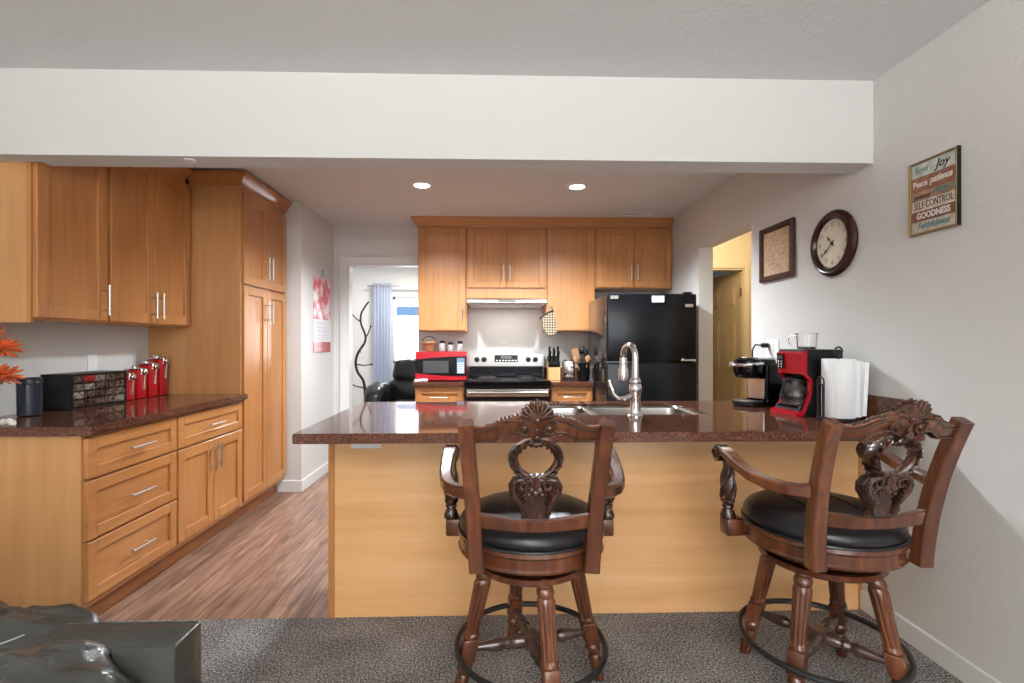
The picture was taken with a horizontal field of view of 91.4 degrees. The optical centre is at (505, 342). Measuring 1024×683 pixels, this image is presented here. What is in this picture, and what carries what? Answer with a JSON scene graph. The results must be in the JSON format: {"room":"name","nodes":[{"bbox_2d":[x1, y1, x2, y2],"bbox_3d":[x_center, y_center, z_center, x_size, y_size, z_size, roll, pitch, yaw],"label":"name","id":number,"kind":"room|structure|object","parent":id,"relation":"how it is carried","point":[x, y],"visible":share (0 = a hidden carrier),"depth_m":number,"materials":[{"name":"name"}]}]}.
{"room":"kitchen","nodes":[
{"label":"kitchen","id":0,"kind":"room"},
{"bbox_2d":[0,322,148,415],"bbox_3d":[-2.427,0.030,0.562,0.100,2.440,7.460,0,0,-2],"label":"wall","id":1,"kind":"structure","parent":0,"point":[49,348],"depth_m":2.77,"materials":[{"name":"grey paint"}]},
{"bbox_2d":[0,162,110,322],"bbox_3d":[-2.259,-0.631,2.471,0.337,1.076,0.437,0,0,-2],"label":"upper cabinet","id":2,"kind":"object","parent":1,"relation":"attached to","point":[54,219],"visible":0.65,"depth_m":2.35,"materials":[{"name":"brown wood"}]},
{"bbox_2d":[88,354,97,370],"bbox_3d":[-2.439,0.125,2.953,0.009,0.116,0.072,0,0,-2],"label":"outlet plate","id":3,"kind":"object","parent":1,"relation":"attached to","point":[92,358],"visible":0.79,"depth_m":2.95,"materials":[{"name":"white plastic"}]},
{"bbox_2d":[91,358,95,369],"bbox_3d":[-2.436,0.125,2.953,0.003,0.068,0.034,0,0,-2],"label":"socket","id":4,"kind":"object","parent":3,"relation":"attached to","point":[93,360],"depth_m":2.95,"materials":[{"name":"white plastic"}]},
{"bbox_2d":[54,167,191,327],"bbox_3d":[-2.276,-0.637,3.060,0.337,1.064,0.736,0,0,-2],"label":"upper cabinet","id":5,"kind":"object","parent":1,"relation":"attached to","point":[149,207],"visible":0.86,"depth_m":3.00,"materials":[{"name":"brown wood"}]},
{"bbox_2d":[98,472,327,620],"bbox_3d":[0.083,1.275,4.897,5.360,0.050,5.215,0,0,-2],"label":"floor","id":6,"kind":"structure","parent":0,"point":[271,561],"depth_m":2.70,"materials":[{"name":"wood"}]},
{"bbox_2d":[0,416,176,614],"bbox_3d":[-2.085,0.820,2.410,0.682,0.860,0.616,0,0,-2],"label":"base cabinet","id":7,"kind":"object","parent":6,"relation":"on","point":[87,521],"visible":0.98,"depth_m":2.12,"materials":[{"name":"brown wood"}]},
{"bbox_2d":[0,394,247,436],"bbox_3d":[-2.099,0.369,2.753,0.673,0.038,1.372,0,0,-2],"label":"countertop","id":8,"kind":"structure","parent":7,"relation":"on","point":[103,418],"depth_m":2.45,"materials":[{"name":"brown stone"}]},
{"bbox_2d":[0,418,16,425],"bbox_3d":[-2.176,0.334,2.118,0.208,0.034,0.060,0,0,9],"label":"branch","id":9,"kind":"object","parent":8,"relation":"on","point":[9,421],"visible":1,"depth_m":2.11,"materials":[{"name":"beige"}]},
{"bbox_2d":[0,326,25,414],"bbox_3d":[-2.275,0.129,2.198,0.267,0.441,0.224,0,0,-2],"label":"flower vase","id":10,"kind":"object","parent":8,"relation":"on","point":[6,375],"visible":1,"depth_m":2.21,"materials":[{"name":"orange"}]},
{"bbox_2d":[15,377,43,416],"bbox_3d":[-2.293,0.258,2.407,0.100,0.182,0.100,0,0,-2],"label":"jar","id":11,"kind":"object","parent":8,"relation":"on","point":[29,394],"visible":0.91,"depth_m":2.37,"materials":[{"name":"black"}]},
{"bbox_2d":[40,370,126,409],"bbox_3d":[-2.340,0.257,2.793,0.173,0.185,0.385,0,0,-2],"label":"organizer","id":12,"kind":"object","parent":8,"relation":"on","point":[72,390],"visible":1,"depth_m":2.69,"materials":[{"name":"black plastic"}]},
{"bbox_2d":[127,370,136,400],"bbox_3d":[-2.321,0.259,3.041,0.116,0.181,0.084,0,0,-2],"label":"canister","id":13,"kind":"object","parent":8,"relation":"on","point":[131,377],"visible":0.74,"depth_m":3.04,"materials":[{"name":"red metal"}]},
{"bbox_2d":[123,366,147,398],"bbox_3d":[-2.324,0.246,3.145,0.116,0.206,0.084,0,0,-2],"label":"canister","id":14,"kind":"object","parent":8,"relation":"on","point":[141,380],"visible":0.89,"depth_m":3.13,"materials":[{"name":"red metal"}]},
{"bbox_2d":[135,361,158,396],"bbox_3d":[-2.327,0.232,3.249,0.116,0.234,0.084,0,0,-2],"label":"canister","id":15,"kind":"object","parent":8,"relation":"on","point":[152,376],"visible":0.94,"depth_m":3.23,"materials":[{"name":"red metal"}]},
{"bbox_2d":[146,355,168,395],"bbox_3d":[-2.330,0.216,3.353,0.116,0.266,0.084,0,0,-2],"label":"canister","id":16,"kind":"object","parent":8,"relation":"on","point":[163,362],"visible":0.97,"depth_m":3.33,"materials":[{"name":"red metal"}]},
{"bbox_2d":[161,401,241,571],"bbox_3d":[-2.104,0.820,3.080,0.682,0.860,0.721,0,0,-2],"label":"base cabinet","id":17,"kind":"object","parent":6,"relation":"on","point":[209,440],"visible":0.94,"depth_m":3.02,"materials":[{"name":"brown wood"}]},
{"bbox_2d":[149,170,291,523],"bbox_3d":[-2.123,0.041,3.781,0.682,2.419,0.793,0,0,-2],"label":"pantry cabinet","id":18,"kind":"object","parent":6,"relation":"on","point":[234,342],"visible":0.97,"depth_m":3.46,"materials":[{"name":"brown wood"}]},
{"bbox_2d":[352,301,372,393],"bbox_3d":[-1.864,0.351,6.571,0.340,1.800,0.338,0,0,34],"label":"tree","id":19,"kind":"object","parent":6,"relation":"on","point":[367,303],"visible":0.63,"depth_m":6.56,"materials":[{"name":"black metal"}]},
{"bbox_2d":[364,358,414,401],"bbox_3d":[-1.177,0.684,5.941,0.910,1.012,0.858,0,0,-2],"label":"recliner","id":20,"kind":"object","parent":6,"relation":"on","point":[399,389],"visible":0.23,"depth_m":6.04,"materials":[{"name":"black leather"}]},
{"bbox_2d":[388,379,414,400],"bbox_3d":[-1.162,0.591,6.191,0.626,0.338,0.319,0,0,-2],"label":"cushion","id":21,"kind":"object","parent":20,"relation":"on","point":[400,388],"depth_m":6.05,"materials":[{"name":"black leather"}]},
{"bbox_2d":[392,358,414,380],"bbox_3d":[-1.113,0.351,6.213,0.588,0.344,0.314,0,0,-2],"label":"cushion","id":22,"kind":"object","parent":20,"relation":"on","point":[404,369],"depth_m":6.07,"materials":[{"name":"black leather"}]},
{"bbox_2d":[415,385,464,401],"bbox_3d":[-0.603,0.820,4.755,0.440,0.860,0.657,0,0,-2],"label":"base cabinet","id":23,"kind":"object","parent":6,"relation":"on","point":[422,394],"visible":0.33,"depth_m":4.47,"materials":[{"name":"brown wood"}]},
{"bbox_2d":[413,379,466,386],"bbox_3d":[-0.611,0.319,4.761,0.455,0.138,0.643,0,0,-2],"label":"countertop","id":24,"kind":"structure","parent":23,"relation":"on","point":[430,383],"depth_m":4.44,"materials":[{"name":"brown stone"}]},
{"bbox_2d":[414,379,427,381],"bbox_3d":[-0.763,0.336,4.480,0.126,0.026,0.033,0,0,-37],"label":"paper roll","id":25,"kind":"object","parent":24,"relation":"on","point":[415,380],"visible":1,"depth_m":4.47,"materials":[{"name":"white paper"}]},
{"bbox_2d":[415,351,467,380],"bbox_3d":[-0.597,0.213,4.727,0.460,0.272,0.376,0,0,-2],"label":"microwave","id":26,"kind":"object","parent":24,"relation":"on","point":[430,365],"visible":0.94,"depth_m":4.54,"materials":[{"name":"red plastic"}]},
{"bbox_2d":[422,336,435,350],"bbox_3d":[-0.733,0.003,4.761,0.138,0.144,0.138,0,0,-2],"label":"basket","id":27,"kind":"object","parent":26,"relation":"on","point":[427,345],"visible":1,"depth_m":4.72,"materials":[{"name":"brown wicker"}]},
{"bbox_2d":[439,340,444,350],"bbox_3d":[-0.608,0.025,4.765,0.060,0.099,0.059,0,0,-2],"label":"spice jar","id":28,"kind":"object","parent":26,"relation":"on","point":[442,342],"visible":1,"depth_m":4.74,"materials":[{"name":"clear glass"}]},
{"bbox_2d":[448,342,452,350],"bbox_3d":[-0.528,0.033,4.767,0.054,0.084,0.053,0,0,-2],"label":"spice jar","id":29,"kind":"object","parent":26,"relation":"on","point":[450,344],"visible":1,"depth_m":4.75,"materials":[{"name":"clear glass"}]},
{"bbox_2d":[457,341,462,350],"bbox_3d":[-0.438,0.028,4.770,0.060,0.094,0.059,0,0,-2],"label":"spice jar","id":30,"kind":"object","parent":26,"relation":"on","point":[460,343],"visible":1,"depth_m":4.75,"materials":[{"name":"clear glass"}]},
{"bbox_2d":[465,351,549,401],"bbox_3d":[0.008,0.655,4.724,0.750,1.150,0.717,0,0,-2],"label":"range","id":31,"kind":"object","parent":6,"relation":"on","point":[494,376],"visible":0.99,"depth_m":4.63,"materials":[{"name":"black metal"}]},
{"bbox_2d":[465,376,549,382],"bbox_3d":[0.007,0.343,4.745,0.750,0.020,0.675,0,0,-2],"label":"cooktop","id":32,"kind":"object","parent":31,"relation":"in","point":[471,379],"depth_m":4.49,"materials":[{"name":"black"}]},
{"bbox_2d":[550,385,592,400],"bbox_3d":[0.587,0.820,4.788,0.380,0.860,0.657,0,0,-2],"label":"base cabinet","id":33,"kind":"object","parent":6,"relation":"on","point":[557,393],"visible":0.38,"depth_m":4.51,"materials":[{"name":"brown wood"}]},
{"bbox_2d":[544,367,593,385],"bbox_3d":[0.586,0.319,4.795,0.380,0.138,0.643,0,0,-2],"label":"countertop","id":34,"kind":"structure","parent":33,"relation":"on","point":[560,382],"depth_m":4.48,"materials":[{"name":"brown stone"}]},
{"bbox_2d":[547,346,559,379],"bbox_3d":[0.455,0.191,4.771,0.110,0.317,0.167,0,0,-2],"label":"knife block","id":35,"kind":"object","parent":34,"relation":"on","point":[553,363],"visible":0.98,"depth_m":4.72,"materials":[{"name":"brown wood"}]},
{"bbox_2d":[562,360,574,379],"bbox_3d":[0.599,0.256,4.796,0.120,0.187,0.282,0,0,6],"label":"toaster","id":36,"kind":"object","parent":34,"relation":"on","point":[568,366],"visible":0.98,"depth_m":4.68,"materials":[{"name":"silver metal"}]},
{"bbox_2d":[577,363,589,380],"bbox_3d":[0.720,0.269,4.652,0.118,0.160,0.117,0,0,-2],"label":"utensil crock","id":37,"kind":"object","parent":34,"relation":"on","point":[583,374],"visible":1,"depth_m":4.60,"materials":[{"name":"black ceramic"}]},
{"bbox_2d":[571,348,579,364],"bbox_3d":[0.655,0.191,4.644,0.104,0.292,0.017,0,0,-2],"label":"utensil","id":38,"kind":"object","parent":37,"relation":"in","point":[575,352],"visible":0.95,"depth_m":4.63,"materials":[{"name":"brown wood"}]},
{"bbox_2d":[573,356,578,369],"bbox_3d":[0.667,0.231,4.615,0.097,0.215,0.023,0,0,-21],"label":"utensil","id":39,"kind":"object","parent":37,"relation":"in","point":[575,359],"visible":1,"depth_m":4.60,"materials":[{"name":"brown wood"}]},
{"bbox_2d":[578,347,585,363],"bbox_3d":[0.719,0.186,4.707,0.070,0.302,0.066,0,0,40],"label":"utensil","id":40,"kind":"object","parent":37,"relation":"in","point":[581,349],"visible":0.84,"depth_m":4.69,"materials":[{"name":"black plastic"}]},
{"bbox_2d":[584,349,588,363],"bbox_3d":[0.748,0.194,4.664,0.047,0.284,0.019,0,0,-14],"label":"utensil","id":41,"kind":"object","parent":37,"relation":"in","point":[586,351],"visible":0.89,"depth_m":4.66,"materials":[{"name":"black plastic"}]},
{"bbox_2d":[585,355,589,367],"bbox_3d":[0.739,0.225,4.599,0.037,0.225,0.068,0,0,-43],"label":"utensil","id":42,"kind":"object","parent":37,"relation":"in","point":[587,358],"visible":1,"depth_m":4.58,"materials":[{"name":"brown wood"}]},
{"bbox_2d":[328,441,862,617],"bbox_3d":[0.421,0.821,2.635,2.468,0.859,0.683,0,0,-2],"label":"base cabinet","id":43,"kind":"object","parent":6,"relation":"on","point":[391,554],"visible":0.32,"depth_m":2.30,"materials":[{"name":"brown wood"}]},
{"bbox_2d":[351,444,380,447],"bbox_3d":[-0.633,0.435,2.263,0.136,0.084,0.010,0,0,-2],"label":"outlet plate","id":44,"kind":"object","parent":43,"relation":"attached to","point":[352,445],"visible":0.13,"depth_m":2.26,"materials":[{"name":"white plastic"}]},
{"bbox_2d":[292,394,924,443],"bbox_3d":[0.410,0.312,2.482,2.498,0.155,1.050,0,0,-2],"label":"countertop","id":45,"kind":"structure","parent":43,"relation":"on","point":[716,421],"depth_m":2.15,"materials":[{"name":"brown stone"}]},
{"bbox_2d":[550,405,698,414],"bbox_3d":[0.566,0.451,2.662,0.840,0.182,0.430,0,0,-2],"label":"sink","id":46,"kind":"object","parent":45,"relation":"in","point":[645,409],"visible":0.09,"depth_m":2.87,"materials":[{"name":"silver metal"}]},
{"bbox_2d":[607,342,642,416],"bbox_3d":[0.567,0.173,2.443,0.173,0.354,0.174,0,0,-2],"label":"faucet","id":47,"kind":"object","parent":45,"relation":"on","point":[635,388],"visible":1,"depth_m":2.38,"materials":[{"name":"silver metal"}]},
{"bbox_2d":[727,357,782,406],"bbox_3d":[1.407,0.213,2.828,0.324,0.272,0.181,0,0,-24],"label":"coffee maker","id":48,"kind":"object","parent":45,"relation":"on","point":[764,384],"visible":0.97,"depth_m":2.78,"materials":[{"name":"black plastic"}]},
{"bbox_2d":[732,398,766,406],"bbox_3d":[1.370,0.334,2.812,0.185,0.030,0.160,0,0,-24],"label":"drip tray","id":49,"kind":"object","parent":48,"relation":"on","point":[748,402],"depth_m":2.77,"materials":[{"name":"black plastic"}]},
{"bbox_2d":[770,349,842,416],"bbox_3d":[1.464,0.190,2.462,0.280,0.318,0.186,0,0,-8],"label":"coffee maker","id":50,"kind":"object","parent":45,"relation":"on","point":[799,369],"visible":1,"depth_m":2.39,"materials":[{"name":"red plastic"}]},
{"bbox_2d":[786,333,818,348],"bbox_3d":[1.481,-0.009,2.480,0.127,0.078,0.102,0,0,-14],"label":"measuring cup","id":51,"kind":"object","parent":50,"relation":"on","point":[803,340],"visible":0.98,"depth_m":2.45,"materials":[{"name":"clear glass"}]},
{"bbox_2d":[816,346,860,421],"bbox_3d":[1.516,0.182,2.288,0.180,0.334,0.168,0,0,-2],"label":"paper towel holder","id":52,"kind":"object","parent":45,"relation":"on","point":[856,419],"visible":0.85,"depth_m":2.27,"materials":[{"name":"black metal"}]},
{"bbox_2d":[821,359,869,418],"bbox_3d":[1.541,0.205,2.288,0.172,0.265,0.136,0,0,-2],"label":"paper towel roll","id":53,"kind":"object","parent":52,"relation":"on","point":[846,380],"visible":0.97,"depth_m":2.23,"materials":[{"name":"white paper"}]},
{"bbox_2d":[588,292,695,400],"bbox_3d":[1.156,0.420,4.381,0.725,1.659,0.806,0,0,-2],"label":"refrigerator","id":54,"kind":"object","parent":6,"relation":"on","point":[663,334],"visible":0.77,"depth_m":4.00,"materials":[{"name":"black metal"}]},
{"bbox_2d":[610,295,618,298],"bbox_3d":[0.864,-0.365,3.984,0.066,0.028,0.004,0,0,-2],"label":"magnet","id":55,"kind":"object","parent":54,"relation":"attached to","point":[611,296],"visible":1,"depth_m":3.98,"materials":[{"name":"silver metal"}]},
{"bbox_2d":[652,295,663,301],"bbox_3d":[1.214,-0.352,3.993,0.100,0.056,0.007,0,0,-2],"label":"magnet","id":56,"kind":"object","parent":54,"relation":"attached to","point":[655,298],"visible":1,"depth_m":3.99,"materials":[{"name":"white plastic"}]},
{"bbox_2d":[265,201,333,491],"bbox_3d":[-2.110,0.030,4.615,0.760,2.440,0.855,0,0,-2],"label":"wall","id":57,"kind":"structure","parent":0,"point":[309,236],"depth_m":4.29,"materials":[{"name":"grey paint"}]},
{"bbox_2d":[277,462,327,491],"bbox_3d":[-1.823,1.200,4.616,0.214,0.100,0.869,0,0,-2],"label":"baseboard","id":58,"kind":"structure","parent":57,"relation":"attached to","point":[284,485],"depth_m":4.19,"materials":[{"name":"white wood"}]},
{"bbox_2d":[313,270,329,352],"bbox_3d":[-1.726,-0.300,4.704,0.012,0.771,0.460,0,0,-2],"label":"wall calendar","id":59,"kind":"object","parent":57,"relation":"attached to","point":[321,287],"visible":1,"depth_m":4.67,"materials":[{"name":"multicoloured paper"}]},
{"bbox_2d":[313,275,329,320],"bbox_3d":[-1.728,-0.415,4.704,0.004,0.390,0.460,0,0,-2],"label":"picture","id":60,"kind":"object","parent":59,"relation":"on","point":[321,287],"depth_m":4.67},
{"bbox_2d":[0,0,989,225],"bbox_3d":[0.159,-1.240,2.205,5.360,0.100,10.800,0,0,-2],"label":"ceiling","id":61,"kind":"structure","parent":0,"point":[854,40],"depth_m":2.00,"materials":[{"name":"white paint"}]},
{"bbox_2d":[411,181,432,188],"bbox_3d":[-0.631,-1.185,3.754,0.164,0.009,0.164,0,0,-2],"label":"recessed light","id":62,"kind":"object","parent":61,"relation":"in","point":[418,184],"visible":1,"depth_m":3.73,"materials":[{"name":"white plastic"}]},
{"bbox_2d":[566,183,587,189],"bbox_3d":[0.538,-1.185,3.787,0.164,0.009,0.164,0,0,-2],"label":"recessed light","id":63,"kind":"object","parent":61,"relation":"in","point":[574,186],"visible":1,"depth_m":3.78,"materials":[{"name":"white plastic"}]},
{"bbox_2d":[617,212,655,215],"bbox_3d":[1.197,-1.186,4.595,0.320,0.012,0.120,0,0,-2],"label":"ceiling vent","id":64,"kind":"object","parent":61,"relation":"in","point":[620,213],"visible":1,"depth_m":4.59,"materials":[{"name":"white plastic"}]},
{"bbox_2d":[334,225,659,414],"bbox_3d":[-0.631,0.030,6.285,4.490,2.440,2.400,0,0,-2],"label":"wall","id":65,"kind":"structure","parent":0,"point":[489,329],"depth_m":5.10,"materials":[{"name":"grey paint"}]},
{"bbox_2d":[340,256,417,411],"bbox_3d":[-1.286,0.188,5.117,0.785,2.125,0.138,0,0,-2],"label":"trim","id":66,"kind":"structure","parent":65,"relation":"attached to","point":[346,262],"depth_m":5.05,"materials":[{"name":"white wood"}]},
{"bbox_2d":[373,282,391,383],"bbox_3d":[-1.786,0.130,7.210,0.273,2.000,0.068,0,0,-2],"label":"curtain","id":67,"kind":"object","parent":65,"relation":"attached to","point":[382,296],"visible":0.81,"depth_m":7.22,"materials":[{"name":"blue fabric"}]},
{"bbox_2d":[367,285,417,286],"bbox_3d":[-0.958,-0.825,7.296,2.108,0.036,0.156,0,0,-2],"label":"curtain rod","id":68,"kind":"object","parent":65,"relation":"attached to","point":[367,285],"visible":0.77,"depth_m":7.22,"materials":[{"name":"silver metal"}]},
{"bbox_2d":[393,297,417,362],"bbox_3d":[-0.888,-0.190,7.428,1.560,0.980,0.060,0,0,-2],"label":"window","id":69,"kind":"structure","parent":65,"relation":"in","point":[405,309],"depth_m":7.41,"materials":[{"name":"white glass"}]},
{"bbox_2d":[418,226,467,331],"bbox_3d":[-0.607,-0.608,4.885,0.459,0.995,0.397,0,0,-2],"label":"upper cabinet","id":70,"kind":"object","parent":65,"relation":"attached to","point":[442,251],"visible":0.98,"depth_m":4.74,"materials":[{"name":"brown wood"}]},
{"bbox_2d":[467,227,545,297],"bbox_3d":[0.001,-0.765,4.901,0.754,0.680,0.397,0,0,-2],"label":"upper cabinet","id":71,"kind":"object","parent":65,"relation":"attached to","point":[503,262],"visible":0.98,"depth_m":4.75,"materials":[{"name":"brown wood"}]},
{"bbox_2d":[467,298,546,307],"bbox_3d":[0.003,-0.388,4.858,0.742,0.068,0.484,0,0,-2],"label":"range hood","id":72,"kind":"object","parent":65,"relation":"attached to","point":[471,302],"visible":1,"depth_m":4.63,"materials":[{"name":"silver metal"}]},
{"bbox_2d":[411,216,673,227],"bbox_3d":[0.348,-1.147,4.912,2.486,0.084,0.396,0,0,-2],"label":"crown molding","id":73,"kind":"structure","parent":65,"relation":"attached to","point":[435,221],"depth_m":4.74,"materials":[{"name":"brown wood"}]},
{"bbox_2d":[543,227,594,331],"bbox_3d":[0.613,-0.608,4.918,0.469,0.995,0.397,0,0,-2],"label":"upper cabinet","id":74,"kind":"object","parent":65,"relation":"attached to","point":[570,251],"visible":0.82,"depth_m":4.77,"materials":[{"name":"brown wood"}]},
{"bbox_2d":[539,306,556,335],"bbox_3d":[0.395,-0.209,4.718,0.175,0.288,0.028,0,0,-2],"label":"oven mitt","id":75,"kind":"object","parent":74,"relation":"hanging from","point":[548,320],"visible":1,"depth_m":4.71,"materials":[{"name":"fabric"}]},
{"bbox_2d":[595,228,671,291],"bbox_3d":[1.219,-0.812,4.936,0.741,0.585,0.397,0,0,-2],"label":"upper cabinet","id":76,"kind":"object","parent":65,"relation":"attached to","point":[626,259],"visible":0.99,"depth_m":4.78,"materials":[{"name":"brown wood"}]},
{"bbox_2d":[102,610,962,682],"bbox_3d":[-0.302,1.271,-0.467,4.290,0.058,5.483,0,0,-2],"label":"floor","id":77,"kind":"structure","parent":0,"point":[666,647],"depth_m":1.99,"materials":[{"name":"grey carpet"}]},
{"bbox_2d":[0,601,200,682],"bbox_3d":[-1.526,0.866,0.817,1.699,0.659,0.831,0,0,-2],"label":"sofa","id":78,"kind":"object","parent":77,"relation":"on","point":[62,643],"visible":1,"depth_m":1.03,"materials":[{"name":"grey leather"}]},
{"bbox_2d":[0,601,101,652],"bbox_3d":[-1.278,0.773,1.008,0.979,0.475,0.467,0,0,-2],"label":"cushion","id":79,"kind":"object","parent":78,"relation":"on","point":[62,628],"depth_m":1.08,"materials":[{"name":"grey leather"}]},
{"bbox_2d":[0,640,136,682],"bbox_3d":[-0.897,0.753,0.931,0.376,0.336,0.308,0,0,-2],"label":"cushion","id":80,"kind":"object","parent":78,"relation":"on","point":[21,661],"depth_m":0.96,"materials":[{"name":"grey leather"}]},
{"bbox_2d":[440,399,624,682],"bbox_3d":[0.077,0.695,1.709,0.654,1.076,0.683,0,0,3],"label":"bar stool","id":81,"kind":"object","parent":77,"relation":"on","point":[532,533],"visible":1,"depth_m":1.54,"materials":[{"name":"brown wood"}]},
{"bbox_2d":[711,398,974,682],"bbox_3d":[1.160,0.696,1.742,0.673,1.075,0.672,0,0,-16],"label":"bar stool","id":82,"kind":"object","parent":77,"relation":"on","point":[809,530],"visible":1,"depth_m":1.59,"materials":[{"name":"brown wood"}]},
{"bbox_2d":[713,271,738,277],"bbox_3d":[2.329,0.030,5.817,1.420,2.440,1.100,0,0,-2],"label":"wall","id":83,"kind":"structure","parent":0,"point":[715,273],"depth_m":6.28,"materials":[{"name":"grey paint"}]},
{"bbox_2d":[713,231,750,356],"bbox_3d":[2.172,0.030,4.062,0.990,2.440,2.400,0,0,-2],"label":"wall","id":84,"kind":"structure","parent":0,"point":[738,248],"depth_m":5.17,"materials":[{"name":"beige paint"}]},
{"bbox_2d":[713,271,741,400],"bbox_3d":[2.419,0.245,5.545,0.055,1.990,0.710,0,0,-8],"label":"door","id":85,"kind":"structure","parent":84,"relation":"in","point":[727,289],"depth_m":5.45,"materials":[{"name":"beige paint"}]},
{"bbox_2d":[713,260,749,397],"bbox_3d":[2.115,0.200,5.202,0.799,2.100,0.118,0,0,-2],"label":"trim","id":86,"kind":"structure","parent":84,"relation":"attached to","point":[718,265],"depth_m":5.15,"materials":[{"name":"beige wood"}]},
{"bbox_2d":[660,0,1023,682],"bbox_3d":[1.761,0.030,1.050,0.120,2.440,8.200,0,0,-2],"label":"wall","id":87,"kind":"structure","parent":0,"point":[937,317],"depth_m":1.92,"materials":[{"name":"grey paint"}]},
{"bbox_2d":[0,68,872,173],"bbox_3d":[-0.379,-1.003,2.284,4.090,0.374,0.143,0,0,-2],"label":"beam","id":88,"kind":"structure","parent":87,"relation":"attached to","point":[52,117],"depth_m":2.22,"materials":[{"name":"grey paint"}]},
{"bbox_2d":[183,158,196,165],"bbox_3d":[-1.408,-0.803,2.230,0.052,0.024,0.052,0,0,-2],"label":"hook","id":89,"kind":"object","parent":88,"relation":"attached to","point":[189,160],"visible":1,"depth_m":2.22,"materials":[{"name":"white plastic"}]},
{"bbox_2d":[751,343,768,356],"bbox_3d":[1.576,0.173,3.108,0.120,0.344,0.037,0,0,-12],"label":"plug","id":90,"kind":"object","parent":87,"relation":"attached to","point":[763,345],"visible":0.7,"depth_m":3.10,"materials":[{"name":"black plastic"}]},
{"bbox_2d":[767,339,778,357],"bbox_3d":[1.640,0.035,3.077,0.009,0.116,0.130,0,0,-2],"label":"outlet plate","id":91,"kind":"object","parent":87,"relation":"attached to","point":[773,348],"visible":0.91,"depth_m":3.07,"materials":[{"name":"white plastic"}]},
{"bbox_2d":[770,343,773,353],"bbox_3d":[1.637,0.035,3.077,0.003,0.068,0.034,0,0,-2],"label":"socket","id":92,"kind":"object","parent":91,"relation":"attached to","point":[771,344],"depth_m":3.07,"materials":[{"name":"white plastic"}]},
{"bbox_2d":[759,217,794,282],"bbox_3d":[1.634,-0.550,3.023,0.023,0.336,0.356,0,0,-2],"label":"framed print","id":93,"kind":"object","parent":87,"relation":"attached to","point":[777,241],"visible":1,"depth_m":3.01,"materials":[{"name":"brown"}]},
{"bbox_2d":[810,209,857,276],"bbox_3d":[1.644,-0.502,2.522,0.031,0.334,0.334,0,0,-2],"label":"wall clock","id":94,"kind":"object","parent":87,"relation":"attached to","point":[834,241],"visible":1,"depth_m":2.50,"materials":[{"name":"brown wood"}]},
{"bbox_2d":[857,394,906,418],"bbox_3d":[1.647,0.292,2.527,0.022,0.114,1.030,0,0,-2],"label":"backsplash","id":95,"kind":"structure","parent":87,"relation":"attached to","point":[876,405],"depth_m":2.20,"materials":[{"name":"brown stone"}]},
{"bbox_2d":[861,590,1000,682],"bbox_3d":[1.720,1.196,0.143,0.014,0.092,6.390,0,0,-2],"label":"baseboard","id":96,"kind":"structure","parent":87,"relation":"attached to","point":[965,671],"depth_m":1.93,"materials":[{"name":"white"}]},
{"bbox_2d":[909,145,960,236],"bbox_3d":[1.668,-0.582,1.951,0.015,0.294,0.217,0,0,-2],"label":"sign","id":97,"kind":"object","parent":87,"relation":"attached to","point":[934,181],"visible":1,"depth_m":1.94,"materials":[{"name":"multicoloured wood"}]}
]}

